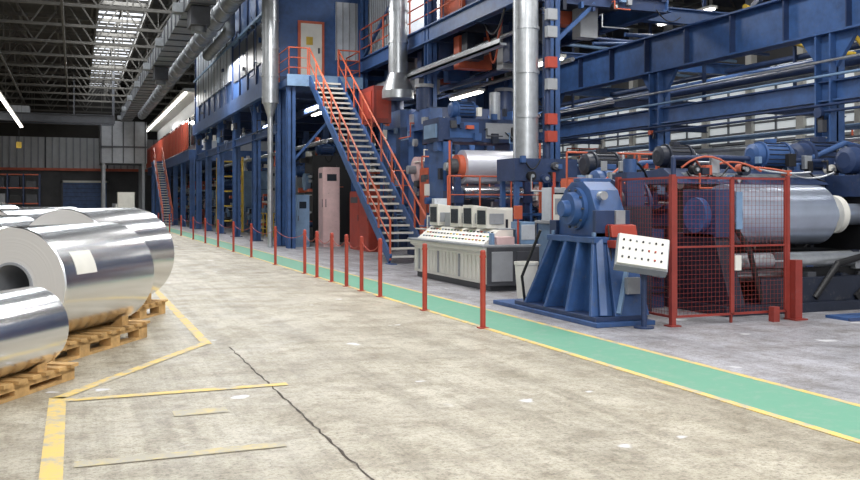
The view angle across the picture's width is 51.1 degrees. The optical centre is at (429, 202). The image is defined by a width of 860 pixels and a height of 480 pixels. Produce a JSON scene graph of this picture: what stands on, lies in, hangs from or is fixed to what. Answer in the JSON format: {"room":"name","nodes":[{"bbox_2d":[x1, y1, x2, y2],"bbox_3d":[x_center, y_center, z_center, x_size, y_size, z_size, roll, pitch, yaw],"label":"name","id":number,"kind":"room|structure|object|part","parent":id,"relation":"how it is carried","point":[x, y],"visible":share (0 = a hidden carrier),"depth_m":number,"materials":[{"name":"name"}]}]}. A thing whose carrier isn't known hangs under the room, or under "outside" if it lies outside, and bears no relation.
{"room":"factory floor","nodes":[
{"label":"factory floor","id":0,"kind":"room"},
{"bbox_2d":[0,0,194,89],"bbox_3d":[-10.593,-11.500,45.815,42.000,0.200,97.000,0,0,-22],"label":"ceiling","id":1,"kind":"structure","parent":0,"point":[26,7],"depth_m":62.37,"materials":[{"name":"grey metal"}]},
{"bbox_2d":[0,15,23,127],"bbox_3d":[-27.855,-8.670,59.958,0.280,5.460,24.000,0,0,-22],"label":"lamps","id":2,"kind":"object","parent":1,"relation":"hanging from","point":[2,98],"visible":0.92,"depth_m":57.15,"materials":[{"name":"beige paint"}]},
{"bbox_2d":[0,69,114,147],"bbox_3d":[-34.534,-7.940,73.447,16.600,6.880,2.400,0,0,-22],"label":"crane","id":3,"kind":"object","parent":1,"relation":"hanging from","point":[27,116],"visible":0.86,"depth_m":74.31,"materials":[{"name":"grey paint"}]},
{"bbox_2d":[87,0,153,93],"bbox_3d":[-14.685,-11.230,44.197,2.800,0.660,97.000,0,0,-22],"label":"skylight window","id":4,"kind":"structure","parent":1,"relation":"attached to","point":[135,15],"depth_m":60.91,"materials":[{"name":"glass"},{"name":"steel"}]},
{"bbox_2d":[117,0,245,121],"bbox_3d":[-12.239,-8.890,44.089,2.570,4.980,79.000,0,0,-22],"label":"ventilation duct","id":5,"kind":"object","parent":1,"relation":"hanging from","point":[189,18],"visible":0.99,"depth_m":43.32,"materials":[{"name":"silver metal"}]},
{"bbox_2d":[202,13,235,60],"bbox_3d":[-10.323,-9.400,43.772,0.560,3.960,7.560,0,0,-22],"label":"duct","id":6,"kind":"object","parent":1,"relation":"hanging from","point":[228,32],"visible":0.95,"depth_m":41.91,"materials":[{"name":"silver metal"}]},
{"bbox_2d":[0,0,735,116],"bbox_3d":[-10.593,-10.010,45.815,42.067,2.740,97.000,0,0,-22],"label":"skylight","id":7,"kind":"object","parent":1,"relation":"attached to","point":[103,4],"visible":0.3,"depth_m":58.06,"materials":[{"name":"glass"}]},
{"bbox_2d":[382,0,413,100],"bbox_3d":[-1.013,-7.340,28.527,1.020,8.080,1.020,0,0,-22],"label":"duct","id":8,"kind":"object","parent":1,"relation":"hanging from","point":[397,87],"visible":1,"depth_m":28.25,"materials":[{"name":"metal"}]},
{"bbox_2d":[437,0,859,152],"bbox_3d":[6.393,-7.390,44.468,9.810,7.980,42.000,0,0,-22],"label":"wall","id":9,"kind":"structure","parent":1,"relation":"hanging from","point":[853,63],"depth_m":33.24,"materials":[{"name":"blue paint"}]},
{"bbox_2d":[743,4,859,55],"bbox_3d":[11.072,-5.022,27.029,6.183,0.988,1.216,0,0,-32],"label":"gas pipe","id":10,"kind":"object","parent":9,"relation":"attached to","point":[857,39],"visible":0.02,"depth_m":27.61,"materials":[{"name":"metal"}]},
{"bbox_2d":[655,5,716,25],"bbox_3d":[8.754,-8.870,30.885,0.280,5.060,3.000,0,0,-22],"label":"lamp","id":11,"kind":"object","parent":1,"relation":"hanging from","point":[710,7],"visible":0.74,"depth_m":29.61,"materials":[{"name":"beige paint"}]},
{"bbox_2d":[0,86,342,218],"bbox_3d":[-28.413,-4.900,90.869,42.000,13.000,0.500,0,0,-22],"label":"wall","id":12,"kind":"structure","parent":0,"point":[56,152],"depth_m":87.89,"materials":[{"name":"grey metal"}]},
{"bbox_2d":[61,180,108,207],"bbox_3d":[-33.952,-0.300,88.560,4.400,3.800,0.280,0,0,-22],"label":"door","id":13,"kind":"structure","parent":12,"relation":"in","point":[77,194],"depth_m":88.40,"materials":[{"name":"blue paint"}]},
{"bbox_2d":[163,216,377,250],"bbox_3d":[-8.831,0.765,35.542,0.013,0.173,43.404,0,0,-22],"label":"barrier chain","id":14,"kind":"object","parent":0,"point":[170,216],"visible":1,"depth_m":20.30,"materials":[{"name":"red metal"}]},
{"bbox_3d":[-8.831,0.765,35.542,0.013,0.173,43.404,0,0,-22],"label":"chain","id":15,"kind":"part","parent":14,"relation":"part of","materials":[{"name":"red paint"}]},
{"bbox_2d":[0,219,859,479],"bbox_3d":[-9.490,1.700,43.025,42.000,0.200,103.000,0,0,-22],"label":"floor","id":16,"kind":"structure","parent":0,"point":[406,392],"depth_m":7.56,"materials":[{"name":"concrete"}]},
{"bbox_2d":[0,174,40,206],"bbox_3d":[-39.570,-0.500,79.789,9.220,4.200,1.620,0,0,-22],"label":"storage rack","id":17,"kind":"object","parent":16,"relation":"on","point":[14,180],"visible":0.62,"depth_m":80.30,"materials":[{"name":"metal"}]},
{"bbox_2d":[0,361,78,403],"bbox_3d":[-3.674,1.492,7.139,0.595,0.215,2.230,0,0,9],"label":"wooden pallet","id":18,"kind":"object","parent":16,"relation":"on","point":[14,386],"visible":0.82,"depth_m":7.69,"materials":[{"name":"brown wood"}]},
{"bbox_2d":[0,286,68,377],"bbox_3d":[-3.674,1.095,7.139,0.710,0.710,1.790,0,0,9],"label":"coil","id":19,"kind":"object","parent":18,"relation":"on","point":[34,323],"visible":0.99,"depth_m":7.49,"materials":[{"name":"white aluminium"}]},
{"bbox_2d":[52,315,149,361],"bbox_3d":[-3.965,1.446,9.763,0.928,0.307,2.110,0,0,9],"label":"wooden pallet","id":20,"kind":"object","parent":16,"relation":"on","point":[78,343],"visible":0.48,"depth_m":9.88,"materials":[{"name":"brown wood"}]},
{"bbox_2d":[0,222,153,332],"bbox_3d":[-3.965,0.815,9.763,1.170,1.170,1.890,0,0,9],"label":"coil","id":21,"kind":"object","parent":20,"relation":"on","point":[100,273],"visible":0.83,"depth_m":9.28,"materials":[{"name":"white aluminium"}]},
{"bbox_2d":[99,121,146,209],"bbox_3d":[-28.626,-2.900,83.795,4.000,9.000,5.100,0,0,-22],"label":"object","id":22,"kind":"object","parent":16,"relation":"on","point":[123,143],"visible":0.77,"depth_m":81.64,"materials":[{"name":"grey paint"}]},
{"bbox_2d":[112,192,134,207],"bbox_3d":[-27.180,0.357,79.867,2.323,2.487,12.730,0,0,-22],"label":"station","id":23,"kind":"object","parent":16,"relation":"on","point":[124,199],"visible":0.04,"depth_m":74.04,"materials":[{"name":"beige paint"}]},
{"bbox_2d":[128,293,167,319],"bbox_3d":[-4.475,1.439,12.210,1.044,0.322,1.910,0,0,9],"label":"wooden pallet","id":24,"kind":"object","parent":16,"relation":"on","point":[156,306],"visible":0.13,"depth_m":12.68,"materials":[{"name":"brown wood"}]},
{"bbox_2d":[29,208,173,293],"bbox_3d":[-4.475,0.735,12.210,1.330,1.330,1.790,0,0,9],"label":"coil","id":25,"kind":"object","parent":24,"relation":"on","point":[149,227],"visible":0.24,"depth_m":12.32,"materials":[{"name":"white aluminium"}]},
{"bbox_2d":[151,148,174,225],"bbox_3d":[-20.330,-1.388,68.190,0.850,5.976,10.275,0,0,-22],"label":"staircase","id":26,"kind":"structure","parent":16,"relation":"on","point":[154,163],"depth_m":68.39,"materials":[{"name":"red metal"}]},
{"bbox_2d":[180,215,181,235],"bbox_3d":[-12.142,1.100,43.912,0.120,1.000,0.120,0,0,-22],"label":"barrier post","id":27,"kind":"object","parent":16,"relation":"on","point":[180,215],"depth_m":43.89,"materials":[{"name":"red metal"}]},
{"bbox_2d":[192,217,193,239],"bbox_3d":[-10.377,1.100,39.449,0.120,1.000,0.120,0,0,-22],"label":"barrier post","id":28,"kind":"object","parent":16,"relation":"on","point":[192,217],"depth_m":39.42,"materials":[{"name":"red metal"}]},
{"bbox_2d":[204,218,205,242],"bbox_3d":[-8.942,1.100,35.822,0.120,1.000,0.120,0,0,-22],"label":"barrier post","id":29,"kind":"object","parent":16,"relation":"on","point":[204,218],"depth_m":35.80,"materials":[{"name":"red metal"}]},
{"bbox_2d":[146,88,266,228],"bbox_3d":[-19.017,-2.800,73.094,5.600,8.800,34.230,0,0,-22],"label":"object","id":30,"kind":"object","parent":16,"relation":"on","point":[173,126],"visible":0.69,"depth_m":63.58,"materials":[{"name":"blue paint"}]},
{"bbox_2d":[217,220,218,246],"bbox_3d":[-7.692,1.100,32.660,0.120,1.000,0.120,0,0,-22],"label":"barrier post","id":31,"kind":"object","parent":16,"relation":"on","point":[217,220],"depth_m":32.62,"materials":[{"name":"red metal"}]},
{"bbox_2d":[216,157,243,232],"bbox_3d":[-10.997,-0.450,49.419,1.220,4.100,1.720,0,0,-22],"label":"storage rack","id":32,"kind":"object","parent":16,"relation":"on","point":[242,158],"visible":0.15,"depth_m":48.82,"materials":[{"name":"metal"}]},
{"bbox_2d":[231,221,235,251],"bbox_3d":[-6.441,1.100,29.499,0.120,1.000,0.120,0,0,-22],"label":"barrier post","id":33,"kind":"object","parent":16,"relation":"on","point":[233,223],"depth_m":29.47,"materials":[{"name":"red metal"}]},
{"bbox_2d":[250,223,252,256],"bbox_3d":[-5.264,1.100,26.523,0.120,1.000,0.120,0,0,-22],"label":"barrier post","id":34,"kind":"object","parent":16,"relation":"on","point":[251,229],"depth_m":26.49,"materials":[{"name":"red metal"}]},
{"bbox_2d":[171,136,350,242],"bbox_3d":[-13.653,-0.491,62.349,3.472,4.378,58.000,0,0,-22],"label":"wall","id":35,"kind":"structure","parent":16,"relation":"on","point":[307,173],"depth_m":37.31,"materials":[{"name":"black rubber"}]},
{"bbox_2d":[261,0,278,246],"bbox_3d":[-5.779,-4.890,32.556,0.654,12.980,0.654,0,0,23],"label":"duct","id":36,"kind":"object","parent":16,"relation":"on","point":[270,8],"visible":1,"depth_m":32.36,"materials":[{"name":"metal"}]},
{"bbox_2d":[273,226,277,264],"bbox_3d":[-4.014,1.100,23.361,0.120,1.000,0.120,0,0,-22],"label":"barrier post","id":37,"kind":"object","parent":16,"relation":"on","point":[275,227],"depth_m":23.33,"materials":[{"name":"red metal"}]},
{"bbox_2d":[229,347,374,479],"bbox_3d":[-0.908,1.597,6.684,0.064,0.001,7.100,0,0,-22],"label":"crack","id":38,"kind":"object","parent":16,"relation":"on","point":[268,382],"depth_m":6.52,"materials":[{"name":"black concrete"}]},
{"bbox_2d":[296,195,308,246],"bbox_3d":[-4.740,0.650,33.000,0.540,1.900,0.540,0,0,-22],"label":"tall cabinet","id":39,"kind":"object","parent":16,"relation":"on","point":[302,201],"visible":0.55,"depth_m":32.77,"materials":[{"name":"blue metal"}]},
{"bbox_2d":[193,0,415,245],"bbox_3d":[-7.475,-4.700,45.885,6.250,12.600,25.235,0,0,-22],"label":"steel structure","id":40,"kind":"object","parent":16,"relation":"on","point":[229,107],"visible":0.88,"depth_m":38.39,"materials":[{"name":"blue paint"}]},
{"bbox_2d":[311,109,327,115],"bbox_3d":[-4.681,-4.010,37.937,0.280,0.540,2.000,0,0,-22],"label":"lamp","id":41,"kind":"object","parent":40,"relation":"hanging from","point":[319,112],"visible":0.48,"depth_m":38.06,"materials":[{"name":"beige paint"}]},
{"bbox_2d":[302,229,307,273],"bbox_3d":[-2.837,1.100,20.386,0.120,1.000,0.120,0,0,-22],"label":"barrier post","id":42,"kind":"object","parent":16,"relation":"on","point":[304,231],"depth_m":20.36,"materials":[{"name":"red metal"}]},
{"bbox_2d":[314,231,318,277],"bbox_3d":[-2.432,1.100,19.363,0.120,1.000,0.120,0,0,-22],"label":"barrier post","id":43,"kind":"object","parent":16,"relation":"on","point":[316,232],"depth_m":19.33,"materials":[{"name":"red metal"}]},
{"bbox_2d":[318,167,339,246],"bbox_3d":[-3.709,0.150,32.977,0.640,2.900,0.740,0,0,-22],"label":"tall cabinet","id":44,"kind":"object","parent":16,"relation":"on","point":[328,177],"visible":0.91,"depth_m":32.68,"materials":[{"name":"pink metal"}]},
{"bbox_2d":[328,233,334,281],"bbox_3d":[-1.991,1.100,18.247,0.120,1.000,0.120,0,0,-22],"label":"barrier post","id":45,"kind":"object","parent":16,"relation":"on","point":[331,234],"depth_m":18.22,"materials":[{"name":"red metal"}]},
{"bbox_2d":[343,234,348,286],"bbox_3d":[-1.601,1.100,17.261,0.120,1.000,0.120,0,0,-22],"label":"barrier post","id":46,"kind":"object","parent":16,"relation":"on","point":[346,238],"depth_m":17.23,"materials":[{"name":"red metal"}]},
{"bbox_2d":[279,46,428,264],"bbox_3d":[-2.378,-1.938,28.511,2.750,7.075,10.675,0,0,-22],"label":"staircase","id":47,"kind":"structure","parent":16,"relation":"on","point":[318,84],"depth_m":29.84,"materials":[{"name":"metal"}]},
{"bbox_2d":[357,236,365,290],"bbox_3d":[-1.244,1.100,16.359,0.120,1.000,0.120,0,0,-22],"label":"barrier post","id":48,"kind":"object","parent":16,"relation":"on","point":[361,240],"depth_m":16.33,"materials":[{"name":"red metal"}]},
{"bbox_2d":[350,191,379,251],"bbox_3d":[-2.182,0.600,30.409,0.490,2.000,2.240,0,0,-22],"label":"tall cabinet","id":49,"kind":"object","parent":16,"relation":"on","point":[360,225],"visible":0.48,"depth_m":30.06,"materials":[{"name":"red metal"}]},
{"bbox_2d":[359,85,390,251],"bbox_3d":[-1.845,-1.100,29.908,0.630,5.400,1.620,0,0,-22],"label":"guard","id":50,"kind":"object","parent":16,"relation":"on","point":[380,108],"visible":0.57,"depth_m":29.23,"materials":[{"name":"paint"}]},
{"bbox_2d":[376,238,384,296],"bbox_3d":[-0.851,1.100,15.364,0.120,1.000,0.120,0,0,-22],"label":"barrier post","id":51,"kind":"object","parent":16,"relation":"on","point":[380,242],"depth_m":15.33,"materials":[{"name":"red metal"}]},
{"bbox_2d":[420,243,428,310],"bbox_3d":[-0.078,1.100,13.411,0.120,1.000,0.120,0,0,-22],"label":"barrier post","id":52,"kind":"object","parent":16,"relation":"on","point":[424,245],"visible":1,"depth_m":13.38,"materials":[{"name":"red metal"}]},
{"bbox_2d":[420,168,428,234],"bbox_3d":[0.143,0.300,25.414,0.440,2.600,1.440,0,0,-22],"label":"tall cabinet","id":53,"kind":"object","parent":16,"relation":"on","point":[423,171],"visible":0.16,"depth_m":25.76,"materials":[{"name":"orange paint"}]},
{"bbox_2d":[383,95,483,246],"bbox_3d":[0.239,-1.200,32.221,4.046,5.600,2.150,0,0,-22],"label":"stand","id":54,"kind":"object","parent":16,"relation":"on","point":[397,129],"visible":0.2,"depth_m":31.18,"materials":[{"name":"blue paint"}]},
{"bbox_2d":[39,227,859,479],"bbox_3d":[-14.315,1.597,43.805,5.980,0.006,92.000,0,0,-22],"label":"floor marking","id":55,"kind":"object","parent":16,"relation":"on","point":[52,459],"depth_m":7.30,"materials":[{"name":"yellow paint"}]},
{"bbox_2d":[399,83,533,254],"bbox_3d":[0.993,-1.000,27.908,3.675,5.200,2.574,0,0,-22],"label":"stand","id":56,"kind":"object","parent":16,"relation":"on","point":[418,151],"visible":0.19,"depth_m":27.41,"materials":[{"name":"blue paint"}]},
{"bbox_2d":[407,198,540,290],"bbox_3d":[0.781,0.750,18.144,1.200,1.700,3.930,0,0,-22],"label":"control console","id":57,"kind":"object","parent":16,"relation":"on","point":[456,238],"visible":0.94,"depth_m":17.09,"materials":[{"name":"beige paint"}]},
{"bbox_2d":[415,92,541,243],"bbox_3d":[1.211,-0.650,23.288,2.783,4.500,2.620,0,0,-22],"label":"machine","id":58,"kind":"object","parent":16,"relation":"on","point":[479,167],"visible":0.41,"depth_m":22.70,"materials":[{"name":"blue paint"}]},
{"bbox_2d":[477,250,488,328],"bbox_3d":[0.676,1.100,11.505,0.120,1.000,0.120,0,0,-22],"label":"barrier post","id":59,"kind":"object","parent":16,"relation":"on","point":[482,252],"visible":1,"depth_m":11.47,"materials":[{"name":"red metal"}]},
{"bbox_2d":[496,208,512,227],"bbox_3d":[1.476,0.850,19.596,0.440,1.500,0.640,0,0,-22],"label":"cabinet","id":60,"kind":"object","parent":16,"relation":"on","point":[509,211],"visible":0.09,"depth_m":19.37,"materials":[{"name":"white metal"}]},
{"bbox_2d":[167,227,859,438],"bbox_3d":[-11.967,1.598,44.734,0.810,0.004,92.000,0,0,-22],"label":"walkway","id":61,"kind":"object","parent":16,"relation":"on","point":[836,416],"visible":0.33,"depth_m":9.06,"materials":[{"name":"green paint"}]},
{"bbox_2d":[355,0,680,188],"bbox_3d":[1.725,-4.890,28.400,4.599,12.980,13.850,0,0,-22],"label":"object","id":62,"kind":"object","parent":16,"relation":"on","point":[450,42],"visible":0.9,"depth_m":25.94,"materials":[{"name":"blue paint"}]},
{"bbox_2d":[448,88,484,99],"bbox_3d":[1.234,-4.270,30.867,0.280,1.260,2.500,0,0,-22],"label":"lamp","id":63,"kind":"object","parent":62,"relation":"hanging from","point":[478,90],"visible":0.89,"depth_m":30.61,"materials":[{"name":"beige paint"}]},
{"bbox_2d":[538,58,542,66],"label":"lamp","id":64,"kind":"object","parent":62,"relation":"hanging from","point":[540,61],"depth_m":23.67,"materials":[{"name":"beige paint"}]},
{"bbox_2d":[560,54,565,60],"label":"lamp","id":65,"kind":"object","parent":62,"relation":"hanging from","point":[562,57],"depth_m":22.87,"materials":[{"name":"beige paint"}]},
{"bbox_2d":[514,261,538,298],"bbox_3d":[1.607,1.290,15.024,0.410,0.620,0.410,0,0,-22],"label":"waste bin","id":66,"kind":"object","parent":16,"relation":"on","point":[531,270],"visible":0.63,"depth_m":14.88,"materials":[{"name":"beige paint"}]},
{"bbox_2d":[497,0,576,221],"bbox_3d":[2.485,-4.890,20.635,1.600,12.980,1.050,0,0,-22],"label":"duct","id":67,"kind":"object","parent":16,"relation":"on","point":[525,165],"visible":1,"depth_m":20.42,"materials":[{"name":"metal"}]},
{"bbox_2d":[370,149,721,236],"bbox_3d":[1.163,-0.320,34.521,5.378,3.980,27.938,0,0,-22],"label":"machinery","id":68,"kind":"object","parent":16,"relation":"on","point":[621,156],"visible":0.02,"depth_m":28.83,"materials":[{"name":"blue paint"}]},
{"bbox_2d":[535,172,565,263],"bbox_3d":[2.431,0.500,17.576,0.550,2.200,0.600,0,0,-22],"label":"cabinet","id":69,"kind":"object","parent":16,"relation":"on","point":[544,224],"visible":0.3,"depth_m":17.51,"materials":[{"name":"beige metal"}]},
{"bbox_2d":[530,153,581,238],"bbox_3d":[4.560,0.000,29.357,3.175,3.200,2.644,0,0,-22],"label":"stand","id":70,"kind":"object","parent":16,"relation":"on","point":[578,171],"visible":0.02,"depth_m":28.73,"materials":[{"name":"blue paint"}]},
{"bbox_2d":[552,186,562,219],"bbox_3d":[2.358,0.650,15.926,0.450,1.900,0.065,0,0,-22],"label":"cabinet","id":71,"kind":"object","parent":16,"relation":"on","point":[556,198],"visible":0.24,"depth_m":15.84,"materials":[{"name":"beige metal"}]},
{"bbox_2d":[261,0,859,199],"bbox_3d":[1.043,-2.200,53.644,13.000,7.600,87.000,0,0,-22],"label":"steel framework","id":72,"kind":"object","parent":16,"relation":"on","point":[827,30],"visible":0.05,"depth_m":26.02,"materials":[{"name":"blue paint"}]},
{"bbox_2d":[561,178,572,187],"bbox_3d":[3.021,0.550,18.272,0.540,2.100,0.640,0,0,-22],"label":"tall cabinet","id":73,"kind":"object","parent":16,"relation":"on","point":[563,181],"visible":0.09,"depth_m":18.31,"materials":[{"name":"metal"}]},
{"bbox_2d":[493,175,654,327],"bbox_3d":[1.991,0.600,13.074,0.920,2.000,3.050,0,0,-22],"label":"industrial machine","id":74,"kind":"object","parent":16,"relation":"on","point":[575,280],"visible":0.94,"depth_m":12.36,"materials":[{"name":"blue paint"}]},
{"bbox_2d":[371,123,859,178],"bbox_3d":[7.881,-0.467,40.739,9.141,4.134,50.032,0,0,-22],"label":"machinery","id":75,"kind":"object","parent":16,"relation":"on","point":[853,126],"visible":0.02,"depth_m":26.80,"materials":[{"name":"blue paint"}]},
{"bbox_2d":[566,148,700,239],"bbox_3d":[4.071,0.301,16.440,2.964,2.597,1.320,0,0,-22],"label":"pump","id":76,"kind":"object","parent":16,"relation":"on","point":[601,163],"visible":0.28,"depth_m":15.94,"materials":[{"name":"blue paint"}]},
{"bbox_2d":[613,233,669,328],"bbox_3d":[2.686,0.990,11.428,0.708,1.220,0.468,0,0,8],"label":"control box","id":77,"kind":"object","parent":16,"relation":"on","point":[642,255],"visible":1,"depth_m":11.31,"materials":[{"name":"white metal"}]},
{"bbox_2d":[610,159,679,311],"bbox_3d":[3.200,0.475,13.848,1.858,2.250,1.200,0,0,-22],"label":"motor","id":78,"kind":"object","parent":16,"relation":"on","point":[629,165],"visible":0.24,"depth_m":13.22,"materials":[{"name":"blue paint"}]},
{"bbox_2d":[615,174,807,326],"bbox_3d":[3.872,0.615,12.586,2.180,1.970,1.500,0,0,-22],"label":"mesh fence","id":79,"kind":"object","parent":16,"relation":"on","point":[792,269],"visible":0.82,"depth_m":12.03,"materials":[{"name":"red metal"}]},
{"bbox_2d":[641,139,859,316],"bbox_3d":[6.054,0.298,14.601,5.000,2.737,2.499,0,0,-22],"label":"machinery","id":80,"kind":"object","parent":16,"relation":"on","point":[824,206],"visible":0.93,"depth_m":13.58,"materials":[{"name":"blue metal"}]},
{"bbox_2d":[787,137,856,244],"bbox_3d":[8.341,0.186,17.387,4.502,2.828,2.600,0,0,-22],"label":"frame","id":81,"kind":"object","parent":80,"relation":"on","point":[817,147],"visible":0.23,"depth_m":16.50,"materials":[{"name":"blue paint"}]},
{"bbox_2d":[825,313,859,321],"bbox_3d":[6.135,1.580,12.562,1.150,0.040,0.450,0,0,-22],"label":"base plate","id":82,"kind":"object","parent":16,"relation":"on","point":[851,317],"visible":1,"depth_m":12.37,"materials":[{"name":"blue paint"}]},
{"bbox_3d":[-5.892,1.443,11.527,0.979,0.314,2.060,0,0,9],"label":"wooden pallet","id":83,"kind":"object","parent":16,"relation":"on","visible":0},
{"bbox_2d":[0,215,33,227],"bbox_3d":[-5.892,0.780,11.527,1.240,1.240,1.940,0,0,9],"label":"coil","id":84,"kind":"object","parent":83,"relation":"on","point":[5,220],"visible":0.12,"depth_m":12.00,"materials":[{"name":"white metal"}]},
{"bbox_3d":[-6.337,1.440,14.147,1.037,0.321,2.060,0,0,9],"label":"wooden pallet","id":85,"kind":"object","parent":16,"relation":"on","visible":0},
{"bbox_2d":[0,208,67,219],"bbox_3d":[-6.337,0.740,14.147,1.320,1.320,1.940,0,0,9],"label":"coil","id":86,"kind":"object","parent":85,"relation":"on","point":[33,213],"visible":0.06,"depth_m":13.70,"materials":[{"name":"white metal"}]},
{"bbox_3d":[-8.573,1.436,16.811,1.095,0.328,2.060,0,0,9],"label":"wooden pallet","id":87,"kind":"object","parent":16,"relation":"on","visible":0},
{"bbox_2d":[0,203,17,207],"bbox_3d":[-8.573,0.700,16.811,1.400,1.400,1.940,0,0,9],"label":"coil","id":88,"kind":"object","parent":87,"relation":"on","point":[2,205],"visible":0.08,"depth_m":17.48,"materials":[{"name":"white metal"}]},
{"bbox_3d":[-8.119,1.440,18.926,1.037,0.321,2.060,0,0,9],"label":"wooden pallet","id":89,"kind":"object","parent":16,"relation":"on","visible":0},
{"bbox_2d":[18,207,74,208],"bbox_3d":[-8.119,0.740,18.926,1.320,1.320,1.940,0,0,9],"label":"coil","id":90,"kind":"object","parent":89,"relation":"on","point":[18,207],"visible":0.04,"depth_m":18.81,"materials":[{"name":"white metal"}]},
{"bbox_2d":[370,0,859,184],"bbox_3d":[9.992,-4.900,50.731,0.500,13.000,103.000,0,0,-22],"label":"wall","id":91,"kind":"structure","parent":0,"point":[801,121],"depth_m":42.38,"materials":[{"name":"beige paint"}]},
{"bbox_2d":[370,50,853,175],"bbox_3d":[8.731,-4.340,53.781,0.160,3.380,89.600,0,0,-22],"label":"window","id":92,"kind":"structure","parent":91,"relation":"in","point":[787,123],"depth_m":41.36,"materials":[{"name":"glass"},{"name":"grey paint"}]}
]}

